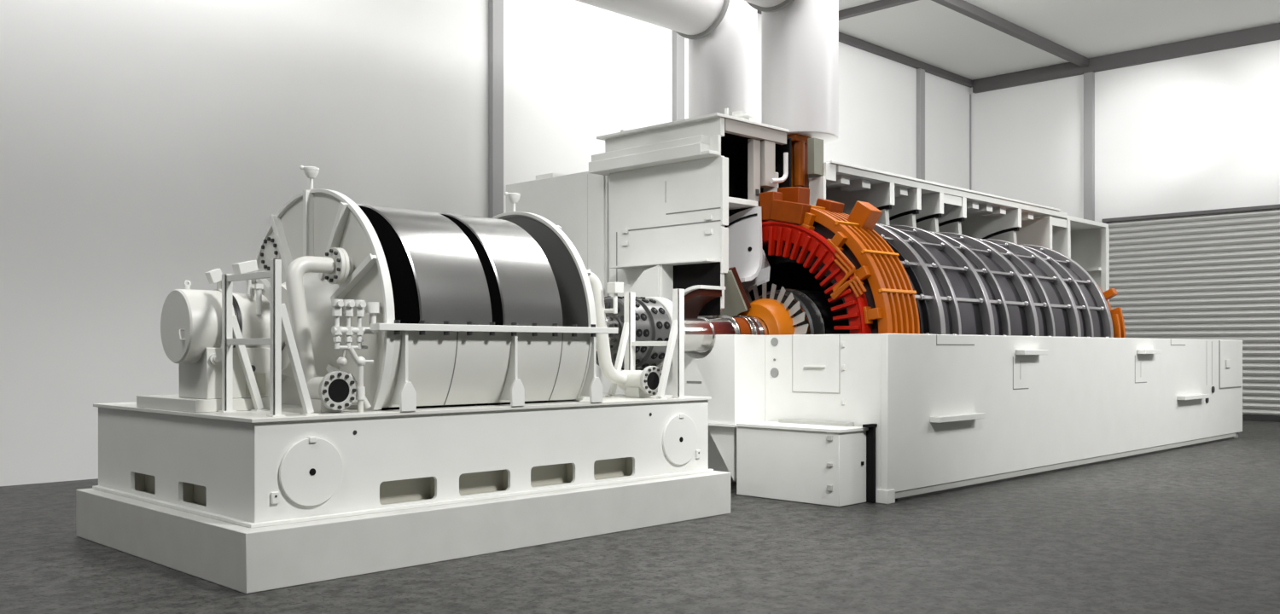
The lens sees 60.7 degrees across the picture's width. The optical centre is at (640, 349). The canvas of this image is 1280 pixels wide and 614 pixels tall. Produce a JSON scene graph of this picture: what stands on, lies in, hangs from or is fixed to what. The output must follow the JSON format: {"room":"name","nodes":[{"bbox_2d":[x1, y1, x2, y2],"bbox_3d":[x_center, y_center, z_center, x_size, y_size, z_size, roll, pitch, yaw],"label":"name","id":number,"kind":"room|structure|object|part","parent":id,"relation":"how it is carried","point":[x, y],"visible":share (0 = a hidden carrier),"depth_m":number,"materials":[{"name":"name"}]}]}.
{"room":"power station hall","nodes":[
{"label":"power station hall","id":0,"kind":"room"},
{"bbox_2d":[0,0,970,486],"bbox_3d":[-3.218,-2.950,18.408,0.200,9.300,36.140,0,0,45],"label":"wall","id":1,"kind":"structure","parent":0,"point":[148,148],"depth_m":15.59,"materials":[{"name":"paint"}]},
{"bbox_2d":[488,0,503,218],"bbox_3d":[-2.498,-2.865,18.905,0.130,9.130,0.240,0,0,45],"label":"wall column","id":2,"kind":"structure","parent":1,"relation":"attached to","point":[495,7],"depth_m":18.84,"materials":[{"name":"grey metal"}]},
{"bbox_2d":[672,30,684,121],"bbox_3d":[0.776,-2.865,22.235,0.130,9.130,0.240,0,0,45],"label":"trim","id":3,"kind":"structure","parent":1,"relation":"attached to","point":[677,40],"depth_m":22.16,"materials":[{"name":"grey metal"}]},
{"bbox_2d":[756,10,972,87],"bbox_3d":[-3.090,-7.515,18.281,0.160,0.170,35.740,0,0,45],"label":"trim","id":4,"kind":"structure","parent":1,"relation":"attached to","point":[845,38],"depth_m":28.19,"materials":[{"name":"grey metal"}]},
{"bbox_2d":[916,68,925,180],"bbox_3d":[7.443,-2.865,29.017,0.130,9.130,0.240,0,0,45],"label":"trim","id":5,"kind":"structure","parent":1,"relation":"attached to","point":[920,72],"depth_m":28.94,"materials":[{"name":"grey metal"}]},
{"bbox_2d":[969,93,971,190],"bbox_3d":[9.381,-2.770,31.052,0.040,8.940,0.040,0,0,45],"label":"trim","id":6,"kind":"structure","parent":1,"relation":"attached to","point":[970,94],"depth_m":31.03,"materials":[{"name":"grey metal"}]},
{"bbox_2d":[0,420,1279,613],"bbox_3d":[4.733,1.800,10.591,22.500,0.200,36.140,0,0,45],"label":"floor","id":7,"kind":"structure","parent":0,"point":[1195,529],"depth_m":8.62,"materials":[{"name":"concrete"}]},
{"bbox_2d":[76,471,730,593],"bbox_3d":[-2.091,1.489,10.603,3.350,0.422,5.230,0,0,45],"label":"concrete plinth","id":8,"kind":"object","parent":7,"relation":"on","point":[244,560],"visible":0.72,"depth_m":8.76,"materials":[{"name":"white concrete"}]},
{"bbox_2d":[92,392,713,528],"bbox_3d":[-2.131,0.889,10.670,3.160,0.778,5.030,0,0,45],"label":"frame","id":9,"kind":"object","parent":8,"relation":"on","point":[250,469],"visible":0.98,"depth_m":9.00,"materials":[{"name":"white paint"}]},
{"bbox_3d":[-3.866,0.904,8.944,3.045,0.748,0.035,0,0,45],"label":"panel","id":10,"kind":"part","parent":9,"relation":"part of","materials":[{"name":"white paint"}]},
{"bbox_2d":[136,260,270,413],"bbox_3d":[-3.662,-0.113,9.138,1.205,1.224,0.783,0,0,45],"label":"motor","id":11,"kind":"object","parent":9,"relation":"on","point":[191,320],"visible":0.7,"depth_m":8.76,"materials":[{"name":"paint"}]},
{"bbox_3d":[-3.588,-0.110,8.546,0.036,0.096,0.043,0,0,45],"label":"cap handle","id":12,"kind":"part","parent":11,"relation":"part of","materials":[{"name":"paint"}]},
{"bbox_3d":[-3.435,-0.530,8.916,0.040,0.100,0.040,0,0,45],"label":"sensor stem","id":13,"kind":"part","parent":11,"relation":"part of","materials":[{"name":"paint"}]},
{"bbox_3d":[-3.125,0.289,8.878,0.016,0.180,0.160,0,0,45],"label":"name plate","id":14,"kind":"part","parent":11,"relation":"part of","materials":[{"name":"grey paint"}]},
{"bbox_2d":[218,259,318,417],"bbox_3d":[-2.886,-0.080,8.454,0.900,1.160,0.370,0,0,45],"label":"support stand","id":15,"kind":"object","parent":9,"relation":"on","point":[231,334],"visible":1,"depth_m":8.24,"materials":[{"name":"white paint"}]},
{"bbox_3d":[-3.266,-0.045,8.638,0.060,1.089,0.060,0,0,45],"label":"post","id":16,"kind":"part","parent":15,"relation":"part of","materials":[{"name":"white metal"}]},
{"bbox_3d":[-2.696,-0.081,8.077,0.060,1.159,0.060,0,0,45],"label":"post","id":17,"kind":"part","parent":15,"relation":"part of","materials":[{"name":"white metal"}]},
{"bbox_3d":[-2.450,0.916,8.141,0.029,0.510,0.510,0,0,45],"label":"plate","id":18,"kind":"part","parent":9,"relation":"part of","materials":[{"name":"white paint"}]},
{"bbox_2d":[285,247,356,413],"bbox_3d":[-2.492,-0.166,8.720,0.620,1.329,0.558,0,0,45],"label":"pipe","id":19,"kind":"object","parent":9,"relation":"on","point":[334,392],"visible":0.94,"depth_m":8.63,"materials":[{"name":"metal"}]},
{"bbox_2d":[331,299,380,413],"bbox_3d":[-2.254,0.058,8.611,0.187,0.885,0.420,0,0,45],"label":"valve manifold","id":20,"kind":"object","parent":9,"relation":"on","point":[372,308],"visible":0.98,"depth_m":8.58,"materials":[{"name":"white paint"}]},
{"bbox_3d":[-2.335,0.063,8.550,0.081,0.153,0.076,0,0,45],"label":"drain knob","id":21,"kind":"part","parent":20,"relation":"part of","materials":[{"name":"paint"}]},
{"bbox_3d":[-2.133,0.515,10.683,3.140,0.030,5.015,0,0,45],"label":"plate","id":22,"kind":"part","parent":9,"relation":"part of","materials":[{"name":"paint"}]},
{"bbox_2d":[251,165,618,412],"bbox_3d":[-2.068,-0.550,10.307,2.580,2.099,2.920,0,0,45],"label":"housing","id":23,"kind":"object","parent":9,"relation":"on","point":[421,364],"visible":0.66,"depth_m":9.36,"materials":[{"name":"paint"}]},
{"bbox_3d":[-3.392,-0.873,10.030,0.330,0.330,0.019,0,0,45],"label":"inspection plate","id":24,"kind":"part","parent":23,"relation":"part of","materials":[{"name":"paint"}]},
{"bbox_2d":[269,203,620,410],"bbox_3d":[-1.905,-0.173,10.472,2.240,2.240,4.385,0,0,45],"label":"flywheel rotor","id":25,"kind":"object","parent":23,"relation":"in","point":[455,269],"visible":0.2,"depth_m":9.54,"materials":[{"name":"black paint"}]},
{"bbox_3d":[-1.045,0.904,9.617,0.035,0.748,4.950,0,0,45],"label":"panel","id":26,"kind":"part","parent":9,"relation":"part of","materials":[{"name":"white paint"}]},
{"bbox_2d":[588,272,661,398],"bbox_3d":[-0.330,-0.185,10.966,1.173,1.369,0.466,0,0,-39],"label":"pipe","id":27,"kind":"object","parent":9,"relation":"on","point":[644,383],"visible":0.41,"depth_m":10.96,"materials":[{"name":"metal"}]},
{"bbox_2d":[605,288,685,399],"bbox_3d":[0.042,-0.055,11.268,0.800,1.110,0.370,0,0,45],"label":"support stand","id":28,"kind":"object","parent":9,"relation":"on","point":[675,349],"visible":0.85,"depth_m":11.11,"materials":[{"name":"white paint"}]},
{"bbox_3d":[-0.113,-0.051,11.610,0.085,1.099,0.085,0,0,45],"label":"post","id":29,"kind":"part","parent":28,"relation":"part of","materials":[{"name":"white metal"}]},
{"bbox_3d":[0.386,-0.056,11.119,0.085,1.109,0.085,0,0,45],"label":"post","id":30,"kind":"part","parent":28,"relation":"part of","materials":[{"name":"white metal"}]},
{"bbox_3d":[0.402,0.916,11.041,0.029,0.510,0.510,0,0,45],"label":"plate","id":31,"kind":"part","parent":9,"relation":"part of","materials":[{"name":"white paint"}]},
{"bbox_2d":[506,171,608,383],"bbox_3d":[0.048,-0.467,17.465,2.280,4.327,3.825,0,0,45],"label":"enclosure","id":32,"kind":"object","parent":7,"relation":"on","point":[578,203],"visible":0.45,"depth_m":15.74,"materials":[{"name":"white paint"}]},
{"bbox_3d":[-0.625,-0.460,15.461,0.330,4.120,0.025,0,0,45],"label":"enclosure panel","id":33,"kind":"part","parent":32,"relation":"part of","materials":[{"name":"white paint"}]},
{"bbox_2d":[736,418,877,506],"bbox_3d":[1.856,1.263,12.381,1.513,0.866,0.629,0,0,45],"label":"equipment box","id":34,"kind":"object","parent":7,"relation":"on","point":[828,463],"visible":1,"depth_m":12.06,"materials":[{"name":"white paint"}]},
{"bbox_2d":[601,333,1242,504],"bbox_3d":[5.350,0.766,17.830,4.690,1.868,13.250,0,0,45],"label":"enclosure","id":35,"kind":"object","parent":7,"relation":"on","point":[950,413],"visible":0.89,"depth_m":13.53,"materials":[{"name":"white paint"}]},
{"bbox_2d":[708,422,736,427],"bbox_3d":[0.880,0.897,13.362,1.240,0.035,0.610,0,0,45],"label":"shelf","id":36,"kind":"object","parent":35,"relation":"attached to","point":[710,424],"depth_m":12.88,"materials":[{"name":"white metal"}]},
{"bbox_2d":[724,206,770,291],"bbox_3d":[0.970,-0.170,14.680,1.651,3.348,0.664,0,0,45],"label":"panel","id":37,"kind":"object","parent":35,"relation":"in","point":[747,254],"visible":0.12,"depth_m":14.29,"materials":[{"name":"white metal"}]},
{"bbox_2d":[684,283,849,352],"bbox_3d":[3.649,-0.170,16.192,1.356,1.350,9.590,0,0,45],"label":"generator rotor","id":38,"kind":"object","parent":35,"relation":"on","point":[782,311],"visible":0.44,"depth_m":13.80,"materials":[{"name":"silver metal"}]},
{"bbox_2d":[596,296,685,370],"bbox_3d":[-0.031,-0.173,12.378,0.850,0.850,0.990,0,0,45],"label":"coupling","id":39,"kind":"object","parent":38,"relation":"attached to","point":[654,315],"visible":0.48,"depth_m":12.07,"materials":[{"name":"grey metal"}]},
{"bbox_3d":[1.416,-0.676,14.306,0.063,0.242,0.197,0,0,-14],"label":"fan blade","id":40,"kind":"part","parent":38,"relation":"part of","materials":[{"name":"grey"}]},
{"bbox_3d":[1.507,-0.723,14.217,0.036,0.235,0.166,0,0,-16],"label":"fan blade","id":41,"kind":"part","parent":38,"relation":"part of","materials":[{"name":"grey metal"}]},
{"bbox_3d":[1.603,-0.738,14.110,0.020,0.215,0.145,0,0,-13],"label":"fan blade","id":42,"kind":"part","parent":38,"relation":"part of","materials":[{"name":"grey metal"}]},
{"bbox_3d":[1.713,-0.723,14.009,0.044,0.235,0.168,0,0,-22],"label":"fan blade","id":43,"kind":"part","parent":38,"relation":"part of","materials":[{"name":"grey metal"}]},
{"bbox_3d":[1.803,-0.676,13.919,0.066,0.242,0.203,0,0,-20],"label":"fan blade","id":44,"kind":"part","parent":38,"relation":"part of","materials":[{"name":"grey metal"}]},
{"bbox_3d":[1.878,-0.600,13.846,0.226,0.234,0.082,0,0,45],"label":"fan blade","id":45,"kind":"part","parent":38,"relation":"part of","materials":[{"name":"grey metal"}]},
{"bbox_3d":[1.942,-0.499,13.783,0.240,0.214,0.082,0,0,45],"label":"fan blade","id":46,"kind":"part","parent":38,"relation":"part of","materials":[{"name":"grey metal"}]},
{"bbox_3d":[1.986,-0.379,13.740,0.240,0.180,0.082,0,0,45],"label":"fan blade","id":47,"kind":"part","parent":38,"relation":"part of","materials":[{"name":"grey metal"}]},
{"bbox_3d":[2.008,-0.247,13.718,0.227,0.136,0.082,0,0,45],"label":"fan blade","id":48,"kind":"part","parent":38,"relation":"part of","materials":[{"name":"grey metal"}]},
{"bbox_3d":[2.013,0.205,12.632,0.280,0.020,0.038,0,0,45],"label":"panel handle","id":49,"kind":"part","parent":35,"relation":"part of","materials":[{"name":"white paint"}]},
{"bbox_3d":[2.029,0.168,12.652,0.645,0.665,0.013,0,0,45],"label":"access panel","id":50,"kind":"part","parent":35,"relation":"part of","materials":[{"name":"white paint"}]},
{"bbox_2d":[588,108,1109,318],"bbox_3d":[4.358,-1.635,18.524,2.342,2.930,12.730,0,0,45],"label":"housing","id":51,"kind":"object","parent":35,"relation":"on","point":[674,187],"depth_m":14.66,"materials":[{"name":"white paint"}]},
{"bbox_3d":[3.776,-1.385,19.567,0.050,2.430,12.000,0,0,45],"label":"panel","id":52,"kind":"part","parent":51,"relation":"part of","materials":[{"name":"white paint"}]},
{"bbox_2d":[575,0,756,122],"bbox_3d":[-2.810,-4.367,13.260,1.270,3.495,12.970,0,0,45],"label":"duct","id":53,"kind":"object","parent":51,"relation":"attached to","point":[721,34],"visible":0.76,"depth_m":16.93,"materials":[{"name":"white metal"}]},
{"bbox_3d":[1.484,-2.335,14.275,0.100,0.810,0.140,0,0,45],"label":"tower post","id":54,"kind":"part","parent":51,"relation":"part of","materials":[{"name":"white metal"}]},
{"bbox_3d":[1.649,-2.438,14.436,0.170,0.595,0.220,0,0,45],"label":"tower post","id":55,"kind":"part","parent":51,"relation":"part of","materials":[{"name":"white metal"}]},
{"bbox_2d":[763,172,778,192],"bbox_3d":[1.743,-2.175,14.582,0.200,0.350,0.200,0,0,45],"label":"pipe","id":56,"kind":"object","parent":51,"relation":"on","point":[774,187],"depth_m":14.49,"materials":[{"name":"white metal"}]},
{"bbox_2d":[743,0,838,144],"bbox_3d":[-1.641,-4.515,11.739,1.270,3.000,12.440,0,0,45],"label":"duct","id":57,"kind":"object","parent":51,"relation":"on","point":[800,38],"visible":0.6,"depth_m":15.27,"materials":[{"name":"white metal"}]},
{"bbox_2d":[786,133,811,188],"bbox_3d":[2.202,-2.527,15.519,0.330,0.974,0.380,0,0,45],"label":"bushing","id":58,"kind":"object","parent":57,"relation":"hanging from","point":[799,142],"visible":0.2,"depth_m":15.39,"materials":[{"name":"orange metal"}]},
{"bbox_3d":[2.438,-2.670,15.196,0.110,0.500,0.230,0,0,45],"label":"terminal post","id":59,"kind":"part","parent":51,"relation":"part of","materials":[{"name":"grey metal"}]},
{"bbox_3d":[5.067,-2.425,17.785,0.030,0.149,0.610,0,0,45],"label":"bay panel","id":60,"kind":"part","parent":51,"relation":"part of","materials":[{"name":"white paint"}]},
{"bbox_3d":[7.917,-2.394,20.684,0.030,0.149,0.680,0,0,45],"label":"bay panel","id":61,"kind":"part","parent":51,"relation":"part of","materials":[{"name":"white paint"}]},
{"bbox_3d":[8.515,-1.320,22.796,2.180,2.300,0.650,0,0,45],"label":"frame","id":62,"kind":"part","parent":51,"relation":"part of","materials":[{"name":"white paint"}]},
{"bbox_3d":[8.771,-1.320,23.056,2.180,2.300,0.080,0,0,45],"label":"plate","id":63,"kind":"part","parent":51,"relation":"part of","materials":[{"name":"white paint"}]},
{"bbox_2d":[760,223,1113,337],"bbox_3d":[4.501,-0.170,17.059,3.320,3.320,6.360,0,0,45],"label":"generator stator core","id":64,"kind":"object","parent":35,"relation":"in","point":[963,285],"visible":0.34,"depth_m":15.88,"materials":[{"name":"black metal"}]},
{"bbox_3d":[2.885,-0.170,15.416,3.144,3.144,0.191,0,0,45],"label":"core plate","id":65,"kind":"part","parent":64,"relation":"part of","materials":[{"name":"grey metal"}]},
{"bbox_2d":[749,186,1125,337],"bbox_3d":[4.315,-0.288,16.870,3.490,3.676,7.791,0,0,45],"label":"end winding","id":66,"kind":"object","parent":64,"relation":"attached to","point":[876,293],"visible":0.34,"depth_m":13.59,"materials":[{"name":"orange metal"}]},
{"bbox_3d":[3.304,-0.170,15.842,3.144,3.144,0.446,0,0,45],"label":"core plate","id":67,"kind":"part","parent":64,"relation":"part of","materials":[{"name":"grey metal"}]},
{"bbox_3d":[3.847,-0.170,16.394,3.144,3.144,0.235,0,0,45],"label":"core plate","id":68,"kind":"part","parent":64,"relation":"part of","materials":[{"name":"grey metal"}]},
{"bbox_3d":[4.293,-0.170,16.848,3.144,3.144,0.427,0,0,45],"label":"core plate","id":69,"kind":"part","parent":64,"relation":"part of","materials":[{"name":"grey metal"}]},
{"bbox_3d":[4.839,-0.170,17.403,3.144,3.144,0.284,0,0,45],"label":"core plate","id":70,"kind":"part","parent":64,"relation":"part of","materials":[{"name":"grey metal"}]},
{"bbox_3d":[5.328,-0.170,17.900,3.144,3.144,0.439,0,0,45],"label":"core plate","id":71,"kind":"part","parent":64,"relation":"part of","materials":[{"name":"grey metal"}]},
{"bbox_3d":[5.870,-0.170,18.452,3.144,3.144,0.247,0,0,45],"label":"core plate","id":72,"kind":"part","parent":64,"relation":"part of","materials":[{"name":"grey metal"}]},
{"bbox_3d":[6.304,-0.170,18.893,3.144,3.144,0.365,0,0,45],"label":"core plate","id":73,"kind":"part","parent":64,"relation":"part of","materials":[{"name":"grey metal"}]},
{"bbox_3d":[7.040,1.628,16.434,0.038,0.074,12.170,0,0,45],"label":"toe rail","id":74,"kind":"part","parent":35,"relation":"part of","materials":[{"name":"white metal"}]},
{"bbox_3d":[11.066,0.280,20.477,0.013,0.870,1.280,0,0,45],"label":"access door","id":75,"kind":"part","parent":35,"relation":"part of","materials":[{"name":"white paint"}]},
{"bbox_2d":[838,0,1279,80],"bbox_3d":[4.733,-7.700,10.591,22.500,0.200,36.140,0,0,45],"label":"ceiling","id":76,"kind":"structure","parent":0,"point":[928,32],"depth_m":25.70,"materials":[{"name":"white"}]},
{"bbox_2d":[838,0,919,20],"bbox_3d":[11.688,-7.519,17.551,21.940,0.159,0.180,0,0,45],"label":"trim","id":77,"kind":"structure","parent":76,"relation":"attached to","point":[881,4],"depth_m":24.00,"materials":[{"name":"grey metal"}]},
{"bbox_2d":[931,0,1088,67],"bbox_3d":[-0.821,-7.500,15.939,0.200,0.200,35.580,0,0,45],"label":"trim","id":78,"kind":"structure","parent":76,"relation":"attached to","point":[962,7],"depth_m":25.57,"materials":[{"name":"grey"}]},
{"bbox_2d":[970,40,1279,222],"bbox_3d":[17.331,-2.950,23.405,22.100,9.300,0.200,0,0,45],"label":"wall","id":79,"kind":"structure","parent":0,"point":[1200,131],"depth_m":27.72,"materials":[{"name":"paint"}]},
{"bbox_2d":[1083,71,1094,221],"bbox_3d":[11.764,-2.770,28.640,0.240,8.940,0.140,0,0,45],"label":"trim","id":80,"kind":"structure","parent":79,"relation":"attached to","point":[1089,78],"depth_m":28.58,"materials":[{"name":"grey metal"}]},
{"bbox_2d":[972,23,1279,93],"bbox_3d":[17.262,-7.420,23.221,21.940,0.360,0.160,0,0,45],"label":"ceiling beam","id":81,"kind":"structure","parent":79,"relation":"attached to","point":[1269,32],"depth_m":27.70,"materials":[{"name":"grey metal"}]},
{"bbox_2d":[1101,203,1279,422],"bbox_3d":[14.812,-0.835,25.621,7.840,5.070,0.169,0,0,45],"label":"door","id":82,"kind":"structure","parent":79,"relation":"in","point":[1209,274],"depth_m":26.54,"materials":[{"name":"grey metal"}]},
{"bbox_3d":[14.816,1.637,25.625,7.600,0.125,0.100,0,0,45],"label":"rail","id":83,"kind":"part","parent":82,"relation":"part of","materials":[{"name":"grey metal"}]}
]}

